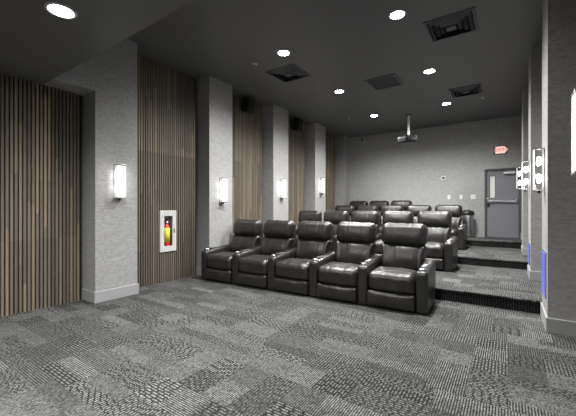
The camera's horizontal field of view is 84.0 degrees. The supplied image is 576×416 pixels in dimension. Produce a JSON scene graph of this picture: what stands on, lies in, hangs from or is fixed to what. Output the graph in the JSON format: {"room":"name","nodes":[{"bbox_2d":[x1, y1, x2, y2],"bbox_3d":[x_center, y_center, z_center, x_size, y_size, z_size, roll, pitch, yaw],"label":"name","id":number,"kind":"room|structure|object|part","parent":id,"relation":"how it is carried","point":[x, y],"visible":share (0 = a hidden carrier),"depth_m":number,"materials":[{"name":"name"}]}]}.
{"room":"auditorium","nodes":[
{"label":"auditorium","id":0,"kind":"room"},
{"bbox_2d":[0,0,194,83],"bbox_3d":[-2.204,-2.100,0.497,6.000,1.000,4.930,0,0,34],"label":"ceiling","id":1,"kind":"structure","parent":0,"point":[39,46],"depth_m":2.88,"materials":[{"name":"paint"}]},
{"bbox_2d":[44,1,77,18],"bbox_3d":[-1.837,-1.594,2.591,0.224,0.012,0.224,0,0,34],"label":"recessed light","id":2,"kind":"object","parent":1,"relation":"in","point":[57,9],"visible":1,"depth_m":2.58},
{"bbox_2d":[0,275,575,415],"bbox_3d":[-1.247,1.350,1.896,6.000,0.100,8.320,0,0,34],"label":"floor","id":3,"kind":"structure","parent":0,"point":[195,345],"depth_m":2.73,"materials":[{"name":"carpet"}]},
{"bbox_2d":[82,283,138,303],"bbox_3d":[-2.601,1.222,4.708,0.388,0.155,0.636,0,0,34],"label":"baseboard","id":4,"kind":"structure","parent":3,"relation":"on","point":[110,294],"depth_m":4.52,"materials":[{"name":"paint"}]},
{"bbox_2d":[196,267,200,275],"bbox_3d":[-1.454,1.222,6.383,0.388,0.155,0.646,0,0,34],"label":"baseboard","id":5,"kind":"structure","parent":3,"relation":"on","point":[198,269],"depth_m":6.18,"materials":[{"name":"paint"}]},
{"bbox_2d":[201,219,262,283],"bbox_3d":[-1.038,0.760,6.009,0.769,1.080,1.011,0,0,31],"label":"recliner","id":6,"kind":"object","parent":3,"relation":"on","point":[216,262],"visible":0.84,"depth_m":6.03,"materials":[{"name":"leather"}]},
{"bbox_3d":[-1.332,1.007,6.124,0.147,0.583,0.775,0,0,31],"label":"armrest","id":7,"kind":"part","parent":6,"relation":"part of","materials":[{"name":"leather"}]},
{"bbox_3d":[-1.058,0.949,5.859,0.609,0.284,0.682,0,0,31],"label":"seat","id":8,"kind":"part","parent":6,"relation":"part of","materials":[{"name":"leather"}]},
{"bbox_3d":[-0.822,0.730,6.248,0.648,0.416,0.272,0,0,31],"label":"backrest","id":9,"kind":"part","parent":6,"relation":"part of","materials":[{"name":"leather"}]},
{"bbox_2d":[232,220,295,288],"bbox_3d":[-0.408,0.760,5.625,0.769,1.080,1.011,0,0,31],"label":"recliner","id":10,"kind":"object","parent":3,"relation":"on","point":[249,266],"visible":0.86,"depth_m":5.57,"materials":[{"name":"leather"}]},
{"bbox_3d":[-0.703,1.007,5.740,0.147,0.583,0.775,0,0,31],"label":"armrest","id":11,"kind":"part","parent":10,"relation":"part of","materials":[{"name":"leather"}]},
{"bbox_3d":[-0.429,0.949,5.475,0.609,0.284,0.682,0,0,31],"label":"seat","id":12,"kind":"part","parent":10,"relation":"part of","materials":[{"name":"leather"}]},
{"bbox_3d":[-0.193,0.730,5.864,0.648,0.416,0.272,0,0,31],"label":"backrest","id":13,"kind":"part","parent":10,"relation":"part of","materials":[{"name":"leather"}]},
{"bbox_2d":[268,220,333,295],"bbox_3d":[0.221,0.760,5.241,0.769,1.080,1.011,0,0,31],"label":"recliner","id":14,"kind":"object","parent":3,"relation":"on","point":[288,271],"visible":0.91,"depth_m":5.15,"materials":[{"name":"leather"}]},
{"bbox_3d":[-0.073,1.007,5.356,0.147,0.583,0.775,0,0,31],"label":"armrest","id":15,"kind":"part","parent":14,"relation":"part of","materials":[{"name":"leather"}]},
{"bbox_3d":[0.200,0.949,5.091,0.609,0.284,0.682,0,0,31],"label":"seat","id":16,"kind":"part","parent":14,"relation":"part of","materials":[{"name":"leather"}]},
{"bbox_3d":[0.436,0.730,5.480,0.648,0.416,0.272,0,0,31],"label":"backrest","id":17,"kind":"part","parent":14,"relation":"part of","materials":[{"name":"leather"}]},
{"bbox_2d":[309,221,376,303],"bbox_3d":[0.850,0.760,4.857,0.769,1.080,1.011,0,0,31],"label":"recliner","id":18,"kind":"object","parent":3,"relation":"on","point":[333,275],"visible":0.94,"depth_m":4.68,"materials":[{"name":"leather"}]},
{"bbox_3d":[0.555,1.007,4.972,0.147,0.583,0.775,0,0,31],"label":"armrest","id":19,"kind":"part","parent":18,"relation":"part of","materials":[{"name":"leather"}]},
{"bbox_3d":[0.829,0.949,4.707,0.609,0.284,0.682,0,0,31],"label":"seat","id":20,"kind":"part","parent":18,"relation":"part of","materials":[{"name":"leather"}]},
{"bbox_3d":[1.065,0.730,5.096,0.648,0.416,0.272,0,0,31],"label":"backrest","id":21,"kind":"part","parent":18,"relation":"part of","materials":[{"name":"leather"}]},
{"bbox_2d":[358,222,435,314],"bbox_3d":[1.529,0.760,4.442,0.888,1.080,1.011,0,0,31],"label":"recliner","id":22,"kind":"object","parent":3,"relation":"on","point":[402,278],"visible":1,"depth_m":4.23,"materials":[{"name":"black leather"}]},
{"bbox_3d":[1.185,1.007,4.588,0.147,0.583,0.775,0,0,31],"label":"armrest","id":23,"kind":"part","parent":22,"relation":"part of","materials":[{"name":"leather"}]},
{"bbox_3d":[1.458,0.949,4.323,0.609,0.284,0.682,0,0,31],"label":"seat","id":24,"kind":"part","parent":22,"relation":"part of","materials":[{"name":"leather"}]},
{"bbox_3d":[1.695,0.730,4.712,0.648,0.416,0.272,0,0,31],"label":"backrest","id":25,"kind":"part","parent":22,"relation":"part of","materials":[{"name":"leather"}]},
{"bbox_3d":[1.816,1.007,4.202,0.147,0.583,0.775,0,0,31],"label":"armrest","id":26,"kind":"part","parent":22,"relation":"part of","materials":[{"name":"leather"}]},
{"bbox_2d":[540,302,575,336],"bbox_3d":[3.057,1.222,3.505,0.416,0.155,0.671,0,0,34],"label":"baseboard","id":27,"kind":"structure","parent":3,"relation":"on","point":[551,325],"depth_m":3.29,"materials":[{"name":"paint"}]},
{"bbox_2d":[127,0,541,137],"bbox_3d":[1.764,-2.550,6.294,6.000,0.100,9.120,0,0,34],"label":"ceiling","id":28,"kind":"structure","parent":0,"point":[341,44],"depth_m":5.14,"materials":[{"name":"paint"}]},
{"bbox_2d":[277,49,289,55],"bbox_3d":[-0.072,-2.494,5.152,0.224,0.012,0.224,0,0,34],"label":"recessed light","id":29,"kind":"object","parent":28,"relation":"in","point":[283,52],"visible":1,"depth_m":5.13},
{"bbox_2d":[265,64,310,82],"bbox_3d":[0.007,-2.482,5.958,0.616,0.036,0.616,0,0,34],"label":"ceiling vent","id":30,"kind":"object","parent":28,"relation":"in","point":[291,72],"visible":1,"depth_m":5.91,"materials":[{"name":"black metal"}]},
{"bbox_2d":[334,89,343,93],"bbox_3d":[1.097,-2.494,6.860,0.224,0.012,0.224,0,0,34],"label":"recessed light","id":31,"kind":"object","parent":28,"relation":"in","point":[339,91],"visible":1,"depth_m":6.85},
{"bbox_2d":[365,73,403,90],"bbox_3d":[1.923,-2.493,6.367,0.590,0.014,0.640,0,0,34],"label":"access hatch","id":32,"kind":"object","parent":28,"relation":"attached to","point":[392,80],"visible":1,"depth_m":6.36,"materials":[{"name":"metal"}]},
{"bbox_3d":[1.923,-2.497,6.367,0.508,0.006,0.558,0,0,34],"label":"panel","id":33,"kind":"part","parent":32,"relation":"part of","materials":[{"name":"paint"}]},
{"bbox_2d":[388,9,406,19],"bbox_3d":[1.413,-2.494,4.135,0.224,0.012,0.224,0,0,34],"label":"recessed light","id":34,"kind":"object","parent":28,"relation":"in","point":[397,14],"visible":1,"depth_m":4.12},
{"bbox_2d":[398,114,419,144],"bbox_3d":[3.228,-2.116,8.573,0.500,0.768,0.445,0,0,34],"label":"projector","id":35,"kind":"object","parent":28,"relation":"hanging from","point":[409,139],"visible":1,"depth_m":8.48,"materials":[{"name":"black plastic"}]},
{"bbox_2d":[423,68,435,73],"bbox_3d":[2.583,-2.494,5.843,0.224,0.012,0.224,0,0,34],"label":"recessed light","id":36,"kind":"object","parent":28,"relation":"in","point":[432,70],"visible":1,"depth_m":5.84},
{"bbox_2d":[423,7,478,42],"bbox_3d":[2.244,-2.482,4.402,0.616,0.036,0.616,0,0,34],"label":"ceiling vent","id":37,"kind":"object","parent":28,"relation":"in","point":[465,21],"visible":1,"depth_m":4.35,"materials":[{"name":"metal"}]},
{"bbox_3d":[2.244,-2.468,4.402,0.120,0.008,0.120,0,0,34],"label":"plate","id":38,"kind":"part","parent":37,"relation":"part of","materials":[{"name":"metal"}]},
{"bbox_2d":[448,83,483,97],"bbox_3d":[3.797,-2.482,6.829,0.616,0.036,0.616,0,0,34],"label":"ceiling vent","id":39,"kind":"object","parent":28,"relation":"in","point":[476,88],"visible":1,"depth_m":6.78,"materials":[{"name":"black metal"}]},
{"bbox_2d":[350,115,520,236],"bbox_3d":[4.300,-0.835,10.024,5.810,3.330,0.100,0,0,34],"label":"wall","id":40,"kind":"structure","parent":0,"point":[381,168],"depth_m":9.80,"materials":[{"name":"grey paint"}]},
{"bbox_2d":[493,145,507,154],"bbox_3d":[5.880,-1.605,8.853,0.340,0.220,0.046,0,0,34],"label":"exit sign","id":41,"kind":"object","parent":40,"relation":"attached to","point":[497,149],"visible":1,"depth_m":8.84,"materials":[{"name":"plastic"}]},
{"bbox_2d":[484,167,520,238],"bbox_3d":[5.935,-0.135,8.871,0.830,1.930,0.155,0,0,34],"label":"door","id":42,"kind":"structure","parent":40,"relation":"in","point":[502,201],"depth_m":8.87,"materials":[{"name":"paint"}]},
{"bbox_3d":[5.764,-0.595,9.024,0.115,0.610,0.008,0,0,34],"label":"vision pane","id":43,"kind":"part","parent":42,"relation":"part of","materials":[{"name":"clear glass"}]},
{"bbox_2d":[435,264,541,300],"bbox_3d":[1.765,1.270,6.295,6.000,0.260,2.418,0,0,34],"label":"floor","id":44,"kind":"structure","parent":0,"point":[509,282],"depth_m":4.96,"materials":[{"name":"carpet"}]},
{"bbox_2d":[295,210,321,248],"bbox_3d":[0.301,0.600,7.969,0.769,1.080,1.011,0,0,34],"label":"recliner","id":45,"kind":"object","parent":44,"relation":"on","point":[307,215],"visible":0.17,"depth_m":8.10,"materials":[{"name":"leather"}]},
{"bbox_2d":[323,210,348,235],"bbox_3d":[0.911,0.600,7.551,0.769,1.080,1.011,0,0,34],"label":"recliner","id":46,"kind":"object","parent":44,"relation":"on","point":[335,217],"visible":0.16,"depth_m":7.68,"materials":[{"name":"leather"}]},
{"bbox_3d":[1.139,0.570,7.778,0.648,0.416,0.272,0,0,34],"label":"backrest","id":47,"kind":"part","parent":46,"relation":"part of","materials":[{"name":"leather"}]},
{"bbox_2d":[332,211,379,251],"bbox_3d":[1.522,0.600,7.133,0.769,1.080,1.011,0,0,34],"label":"recliner","id":48,"kind":"object","parent":44,"relation":"on","point":[357,216],"visible":0.24,"depth_m":7.24,"materials":[{"name":"leather"}]},
{"bbox_3d":[1.234,0.847,7.263,0.147,0.583,0.775,0,0,34],"label":"armrest","id":49,"kind":"part","parent":48,"relation":"part of","materials":[{"name":"leather"}]},
{"bbox_2d":[375,211,413,255],"bbox_3d":[2.132,0.600,6.715,0.769,1.080,1.011,0,0,34],"label":"recliner","id":50,"kind":"object","parent":44,"relation":"on","point":[388,216],"visible":0.29,"depth_m":6.83,"materials":[{"name":"leather"}]},
{"bbox_3d":[2.104,0.789,6.566,0.609,0.284,0.682,0,0,34],"label":"seat","id":51,"kind":"part","parent":50,"relation":"part of","materials":[{"name":"leather"}]},
{"bbox_3d":[1.845,0.847,6.845,0.147,0.583,0.775,0,0,34],"label":"armrest","id":52,"kind":"part","parent":50,"relation":"part of","materials":[{"name":"leather"}]},
{"bbox_2d":[417,211,457,271],"bbox_3d":[2.792,0.600,6.263,0.888,1.080,1.011,0,0,34],"label":"recliner","id":53,"kind":"object","parent":44,"relation":"on","point":[442,247],"visible":0.59,"depth_m":6.30,"materials":[{"name":"leather"}]},
{"bbox_3d":[2.715,0.789,6.148,0.609,0.284,0.682,0,0,34],"label":"seat","id":54,"kind":"part","parent":53,"relation":"part of","materials":[{"name":"leather"}]},
{"bbox_3d":[2.971,0.570,6.524,0.648,0.416,0.272,0,0,34],"label":"backrest","id":55,"kind":"part","parent":53,"relation":"part of","materials":[{"name":"leather"}]},
{"bbox_3d":[3.066,0.847,6.008,0.147,0.583,0.775,0,0,34],"label":"armrest","id":56,"kind":"part","parent":53,"relation":"part of","materials":[{"name":"leather"}]},
{"bbox_2d":[435,287,541,313],"bbox_3d":[1.054,1.231,5.309,5.740,0.138,0.012,0,0,34],"label":"trim","id":57,"kind":"structure","parent":44,"relation":"attached to","point":[509,304],"depth_m":4.21,"materials":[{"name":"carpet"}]},
{"bbox_2d":[527,265,540,281],"bbox_3d":[4.172,1.062,5.173,0.461,0.155,0.682,0,0,34],"label":"baseboard","id":58,"kind":"structure","parent":44,"relation":"on","point":[533,275],"depth_m":4.99,"materials":[{"name":"paint"}]},
{"bbox_2d":[458,246,527,260],"bbox_3d":[3.073,1.195,8.205,6.000,0.410,2.288,0,0,34],"label":"floor","id":59,"kind":"structure","parent":0,"point":[515,254],"depth_m":6.96,"materials":[{"name":"carpet"}]},
{"bbox_2d":[335,205,354,221],"bbox_3d":[1.527,0.450,9.795,0.769,1.080,1.011,0,0,34],"label":"recliner","id":60,"kind":"object","parent":59,"relation":"on","point":[349,208],"visible":0.23,"depth_m":9.91,"materials":[{"name":"leather"}]},
{"bbox_2d":[357,205,377,211],"bbox_3d":[2.134,0.450,9.380,0.769,1.080,1.011,0,0,34],"label":"recliner","id":61,"kind":"object","parent":59,"relation":"on","point":[360,207],"visible":0.11,"depth_m":9.54,"materials":[{"name":"leather"}]},
{"bbox_2d":[378,205,403,232],"bbox_3d":[2.740,0.450,8.965,0.769,1.080,1.011,0,0,34],"label":"recliner","id":62,"kind":"object","parent":59,"relation":"on","point":[384,208],"visible":0.2,"depth_m":9.15,"materials":[{"name":"leather"}]},
{"bbox_2d":[406,205,431,222],"bbox_3d":[3.347,0.450,8.550,0.769,1.080,1.011,0,0,34],"label":"recliner","id":63,"kind":"object","parent":59,"relation":"on","point":[415,209],"visible":0.16,"depth_m":8.73,"materials":[{"name":"leather"}]},
{"bbox_2d":[435,205,466,249],"bbox_3d":[4.002,0.450,8.101,0.888,1.080,1.011,0,0,34],"label":"recliner","id":64,"kind":"object","parent":59,"relation":"on","point":[459,230],"visible":0.4,"depth_m":8.15,"materials":[{"name":"leather"}]},
{"bbox_3d":[3.924,0.639,7.986,0.609,0.284,0.682,0,0,34],"label":"seat","id":65,"kind":"part","parent":64,"relation":"part of","materials":[{"name":"leather"}]},
{"bbox_3d":[4.181,0.420,8.362,0.648,0.416,0.272,0,0,34],"label":"backrest","id":66,"kind":"part","parent":64,"relation":"part of","materials":[{"name":"leather"}]},
{"bbox_3d":[4.276,0.697,7.846,0.147,0.583,0.775,0,0,34],"label":"armrest","id":67,"kind":"part","parent":64,"relation":"part of","materials":[{"name":"leather"}]},
{"bbox_2d":[458,258,527,269],"bbox_3d":[2.398,1.076,7.273,5.740,0.128,0.012,0,0,34],"label":"trim","id":68,"kind":"structure","parent":59,"relation":"attached to","point":[479,262],"depth_m":6.19,"materials":[{"name":"carpet"}]},
{"bbox_2d":[458,256,527,262],"bbox_3d":[2.400,0.999,7.275,5.740,0.026,0.042,0,0,34],"label":"trim","id":69,"kind":"structure","parent":59,"relation":"attached to","point":[458,256],"depth_m":6.17,"materials":[{"name":"carpet"}]},
{"bbox_2d":[521,245,527,255],"bbox_3d":[5.289,0.912,6.832,0.491,0.155,0.682,0,0,34],"label":"baseboard","id":70,"kind":"structure","parent":59,"relation":"on","point":[524,251],"depth_m":6.67,"materials":[{"name":"paint"}]},
{"bbox_2d":[467,237,521,241],"bbox_3d":[4.019,1.115,9.587,6.000,0.570,1.138,0,0,34],"label":"floor","id":71,"kind":"structure","parent":0,"point":[473,238],"depth_m":8.43,"materials":[{"name":"carpet"}]},
{"bbox_2d":[349,201,367,210],"bbox_3d":[2.170,0.290,10.761,0.769,1.080,1.011,0,0,34],"label":"recliner","id":72,"kind":"object","parent":71,"relation":"on","point":[355,204],"visible":0.08,"depth_m":10.94,"materials":[{"name":"leather"}]},
{"bbox_2d":[369,201,388,221],"bbox_3d":[2.764,0.290,10.354,0.769,1.080,1.011,0,0,34],"label":"recliner","id":73,"kind":"object","parent":71,"relation":"on","point":[379,204],"visible":0.16,"depth_m":10.50,"materials":[{"name":"leather"}]},
{"bbox_2d":[380,200,411,221],"bbox_3d":[3.407,0.290,9.914,0.888,1.080,1.011,0,0,34],"label":"recliner","id":74,"kind":"object","parent":71,"relation":"on","point":[404,203],"visible":0.12,"depth_m":10.08,"materials":[{"name":"leather"}]},
{"bbox_2d":[461,210,474,237],"bbox_3d":[5.086,0.441,9.074,0.356,0.778,0.356,0,0,34],"label":"trash can","id":75,"kind":"object","parent":71,"relation":"on","point":[467,216],"visible":0.69,"depth_m":8.94,"materials":[{"name":"metal"}]},
{"bbox_3d":[5.086,0.126,9.074,0.356,0.148,0.356,0,0,34],"label":"lid","id":76,"kind":"part","parent":75,"relation":"part of","materials":[{"name":"black plastic"}]},
{"bbox_2d":[467,240,521,248],"bbox_3d":[3.670,0.921,9.129,5.740,0.138,0.012,0,0,34],"label":"trim","id":77,"kind":"structure","parent":71,"relation":"attached to","point":[469,243],"depth_m":8.07,"materials":[{"name":"carpet"}]},
{"bbox_2d":[467,239,521,242],"bbox_3d":[3.671,0.839,9.132,5.740,0.026,0.042,0,0,34],"label":"trim","id":78,"kind":"structure","parent":71,"relation":"attached to","point":[467,239],"depth_m":8.07,"materials":[{"name":"carpet"}]},
{"bbox_3d":[-2.095,-0.600,5.949,0.140,3.800,14.050,0,0,34],"label":"wall","id":79,"kind":"structure","parent":0,"visible":0},
{"bbox_2d":[0,74,81,316],"bbox_3d":[-4.423,-0.150,2.371,0.058,2.900,5.275,0,0,34],"label":"panel","id":80,"kind":"object","parent":79,"relation":"attached to","point":[41,125],"visible":1,"depth_m":4.13,"materials":[{"name":"brown wood"}]},
{"bbox_2d":[43,56,94,95],"bbox_3d":[-2.923,-2.049,4.271,0.389,0.902,0.481,0,0,34],"label":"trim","id":81,"kind":"structure","parent":79,"relation":"attached to","point":[80,79],"depth_m":4.24,"materials":[{"name":"grey paint"}]},
{"bbox_2d":[82,38,136,291],"bbox_3d":[-2.616,-0.600,4.718,0.389,3.800,0.600,0,0,34],"label":"column","id":82,"kind":"structure","parent":79,"relation":"attached to","point":[109,112],"depth_m":4.55,"materials":[{"name":"grey paint"}]},
{"bbox_2d":[114,164,125,199],"bbox_3d":[-2.410,-0.366,4.583,0.105,0.513,0.124,0,0,34],"label":"wall sconce","id":83,"kind":"object","parent":79,"relation":"attached to","point":[119,169],"visible":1,"depth_m":4.56,"materials":[{"name":"white glass"}]},
{"bbox_3d":[-2.448,-0.380,4.609,0.012,0.450,0.110,0,0,34],"label":"plate","id":84,"kind":"part","parent":83,"relation":"part of","materials":[{"name":"white glass"}]},
{"bbox_3d":[-2.373,-0.380,4.558,0.010,0.450,0.124,0,0,34],"label":"glass","id":85,"kind":"part","parent":83,"relation":"part of","materials":[{"name":"white glass"}]},
{"bbox_2d":[137,54,195,286],"bbox_3d":[-2.180,-0.600,5.647,0.058,3.800,1.385,0,0,34],"label":"panel","id":86,"kind":"object","parent":79,"relation":"attached to","point":[166,96],"visible":0.84,"depth_m":5.63,"materials":[{"name":"brown wood"}]},
{"bbox_2d":[159,210,175,251],"bbox_3d":[-2.175,0.405,5.701,0.180,0.726,0.326,0,0,34],"label":"fire extinguisher cabinet","id":87,"kind":"object","parent":86,"relation":"attached to","point":[170,215],"visible":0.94,"depth_m":5.67,"materials":[{"name":"white metal"}]},
{"bbox_2d":[164,218,169,245],"bbox_3d":[-2.173,0.469,5.715,0.125,0.570,0.124,0,0,-11],"label":"fire extinguisher","id":88,"kind":"object","parent":87,"relation":"in","point":[166,226],"visible":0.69,"depth_m":5.67,"materials":[{"name":"red metal"}]},
{"bbox_2d":[196,75,231,266],"bbox_3d":[-1.470,-0.600,6.393,0.389,3.800,0.610,0,0,34],"label":"column","id":89,"kind":"structure","parent":79,"relation":"attached to","point":[213,95],"depth_m":6.18,"materials":[{"name":"grey paint"}]},
{"bbox_2d":[219,177,226,203],"bbox_3d":[-1.266,-0.337,6.254,0.105,0.513,0.124,0,0,34],"label":"wall sconce","id":90,"kind":"object","parent":79,"relation":"attached to","point":[222,180],"visible":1,"depth_m":6.23,"materials":[{"name":"white glass"}]},
{"bbox_3d":[-1.304,-0.350,6.280,0.012,0.450,0.110,0,0,34],"label":"plate","id":91,"kind":"part","parent":90,"relation":"part of","materials":[{"name":"white glass"}]},
{"bbox_3d":[-1.229,-0.350,6.229,0.010,0.450,0.124,0,0,34],"label":"glass","id":92,"kind":"part","parent":90,"relation":"part of","materials":[{"name":"white glass"}]},
{"bbox_2d":[232,94,261,236],"bbox_3d":[-1.040,-0.680,7.311,0.058,3.640,1.350,0,0,34],"label":"panel","id":93,"kind":"object","parent":79,"relation":"attached to","point":[246,127],"visible":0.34,"depth_m":7.38,"materials":[{"name":"brown wood"}]},
{"bbox_2d":[241,97,254,112],"bbox_3d":[-0.913,-2.300,7.170,0.311,0.333,0.220,0,0,34],"label":"wall speaker","id":94,"kind":"object","parent":93,"relation":"attached to","point":[248,104],"visible":1,"depth_m":7.08,"materials":[{"name":"black plastic"}]},
{"bbox_2d":[247,97,254,112],"bbox_3d":[-0.813,-2.279,7.101,0.069,0.284,0.200,0,0,34],"label":"grille","id":95,"kind":"object","parent":94,"relation":"attached to","point":[250,102],"depth_m":7.08,"materials":[{"name":"black fabric"}]},
{"bbox_2d":[262,104,287,243],"bbox_3d":[-0.331,-0.680,8.056,0.389,3.640,0.640,0,0,34],"label":"column","id":96,"kind":"structure","parent":79,"relation":"attached to","point":[274,117],"depth_m":7.82,"materials":[{"name":"grey paint"}]},
{"bbox_2d":[280,179,285,198],"bbox_3d":[-0.127,-0.467,7.916,0.105,0.513,0.124,0,0,34],"label":"wall sconce","id":97,"kind":"object","parent":79,"relation":"attached to","point":[282,181],"visible":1,"depth_m":7.90,"materials":[{"name":"white glass"}]},
{"bbox_3d":[-0.166,-0.480,7.943,0.012,0.450,0.110,0,0,34],"label":"plate","id":98,"kind":"part","parent":97,"relation":"part of","materials":[{"name":"white glass"}]},
{"bbox_3d":[-0.091,-0.480,7.891,0.010,0.450,0.124,0,0,34],"label":"glass","id":99,"kind":"part","parent":97,"relation":"part of","materials":[{"name":"white glass"}]},
{"bbox_2d":[288,117,304,228],"bbox_3d":[0.107,-0.755,8.986,0.058,3.490,1.350,0,0,34],"label":"panel","id":100,"kind":"object","parent":79,"relation":"attached to","point":[296,139],"visible":0.33,"depth_m":9.09,"materials":[{"name":"brown wood"}]},
{"bbox_2d":[292,118,302,130],"bbox_3d":[0.245,-2.300,8.861,0.311,0.333,0.220,0,0,34],"label":"wall speaker","id":101,"kind":"object","parent":100,"relation":"attached to","point":[297,124],"visible":1,"depth_m":8.77,"materials":[{"name":"black plastic"}]},
{"bbox_2d":[298,119,302,130],"bbox_3d":[0.345,-2.279,8.793,0.069,0.284,0.200,0,0,34],"label":"grille","id":102,"kind":"object","parent":101,"relation":"attached to","point":[300,122],"depth_m":8.77,"materials":[{"name":"black fabric"}]},
{"bbox_2d":[305,123,325,220],"bbox_3d":[0.819,-0.755,9.735,0.389,3.490,0.650,0,0,34],"label":"column","id":103,"kind":"structure","parent":79,"relation":"attached to","point":[315,134],"depth_m":9.51,"materials":[{"name":"grey paint"}]},
{"bbox_2d":[320,177,324,194],"bbox_3d":[1.025,-0.656,9.600,0.105,0.513,0.124,0,0,34],"label":"wall sconce","id":104,"kind":"object","parent":79,"relation":"attached to","point":[322,179],"visible":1,"depth_m":9.60,"materials":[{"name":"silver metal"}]},
{"bbox_3d":[1.062,-0.670,9.575,0.010,0.450,0.124,0,0,34],"label":"glass","id":105,"kind":"part","parent":104,"relation":"part of","materials":[{"name":"white glass"}]},
{"bbox_2d":[326,133,334,210],"bbox_3d":[1.256,-0.835,10.665,0.058,3.330,1.340,0,0,34],"label":"panel","id":106,"kind":"object","parent":79,"relation":"attached to","point":[330,139],"visible":0.26,"depth_m":10.90,"materials":[{"name":"brown wood"}]},
{"bbox_2d":[335,136,349,206],"bbox_3d":[1.909,-0.835,11.328,0.389,3.330,0.450,0,0,34],"label":"column","id":107,"kind":"structure","parent":79,"relation":"attached to","point":[342,143],"depth_m":11.16,"materials":[{"name":"grey paint"}]},
{"bbox_3d":[2.798,-0.600,2.599,0.100,3.800,14.050,0,0,34],"label":"wall","id":108,"kind":"structure","parent":0,"visible":0},
{"bbox_2d":[516,167,521,190],"bbox_3d":[5.059,-0.636,6.995,0.105,0.513,0.124,0,0,34],"label":"wall sconce","id":109,"kind":"object","parent":108,"relation":"attached to","point":[519,172],"visible":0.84,"depth_m":6.98,"materials":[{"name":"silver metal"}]},
{"bbox_2d":[521,112,521,233],"bbox_3d":[6.343,-0.835,8.291,0.479,3.330,0.450,0,0,34],"label":"trim","id":110,"kind":"structure","parent":108,"relation":"attached to","point":[521,112],"depth_m":8.35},
{"bbox_2d":[522,88,527,247],"bbox_3d":[5.312,-0.755,6.816,0.514,3.490,0.650,0,0,34],"label":"column","id":111,"kind":"structure","parent":108,"relation":"attached to","point":[525,90],"depth_m":6.67,"materials":[{"name":"grey paint"}]},
{"bbox_2d":[521,160,529,191],"bbox_3d":[3.954,-0.526,5.328,0.105,0.513,0.124,0,0,34],"label":"wall sconce","id":112,"kind":"object","parent":108,"relation":"attached to","point":[528,161],"visible":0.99,"depth_m":5.30,"materials":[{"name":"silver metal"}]},
{"bbox_3d":[3.992,-0.540,5.302,0.012,0.450,0.110,0,0,34],"label":"plate","id":113,"kind":"part","parent":112,"relation":"part of","materials":[{"name":"white glass"}]},
{"bbox_2d":[528,242,529,265],"bbox_3d":[3.985,0.750,5.295,0.016,0.340,0.440,0,0,34],"label":"light","id":114,"kind":"object","parent":108,"relation":"attached to","point":[528,242],"visible":0.91,"depth_m":5.17,"materials":[{"name":"plastic"}]},
{"bbox_2d":[528,46,541,271],"bbox_3d":[4.194,-0.680,5.157,0.484,3.640,0.650,0,0,34],"label":"column","id":115,"kind":"structure","parent":108,"relation":"attached to","point":[535,59],"depth_m":4.99,"materials":[{"name":"grey paint"}]},
{"bbox_2d":[533,147,544,192],"bbox_3d":[2.861,-0.421,3.652,0.105,0.513,0.124,0,0,34],"label":"wall sconce","id":116,"kind":"object","parent":108,"relation":"attached to","point":[543,148],"visible":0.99,"depth_m":3.62,"materials":[{"name":"silver metal"}]},
{"bbox_3d":[2.825,-0.435,3.677,0.010,0.450,0.124,0,0,34],"label":"glass","id":117,"kind":"part","parent":116,"relation":"part of","materials":[{"name":"white glass"}]},
{"bbox_3d":[2.863,-0.535,3.651,0.040,0.100,0.040,0,0,34],"label":"bulb","id":118,"kind":"part","parent":116,"relation":"part of","materials":[{"name":"white glass"}]},
{"bbox_3d":[2.863,-0.335,3.651,0.040,0.100,0.040,0,0,34],"label":"bulb","id":119,"kind":"part","parent":116,"relation":"part of","materials":[{"name":"white glass"}]},
{"bbox_3d":[2.900,-0.435,3.626,0.012,0.450,0.110,0,0,34],"label":"plate","id":120,"kind":"part","parent":116,"relation":"part of","materials":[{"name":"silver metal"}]},
{"bbox_2d":[541,248,546,298],"bbox_3d":[2.892,0.730,3.619,0.016,0.500,0.440,0,0,34],"label":"light","id":121,"kind":"object","parent":108,"relation":"attached to","point":[543,253],"visible":1,"depth_m":3.46,"materials":[{"name":"plastic"}]},
{"bbox_2d":[542,0,575,321],"bbox_3d":[3.084,-0.600,3.497,0.439,3.800,0.655,0,0,34],"label":"column","id":122,"kind":"structure","parent":108,"relation":"attached to","point":[558,16],"depth_m":3.30,"materials":[{"name":"grey paint"}]},
{"bbox_2d":[571,89,575,175],"bbox_3d":[1.704,-0.421,1.839,0.105,0.513,0.124,0,0,34],"label":"wall sconce","id":123,"kind":"object","parent":108,"relation":"attached to","point":[573,95],"visible":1,"depth_m":1.86,"materials":[{"name":"white glass"}]}
]}

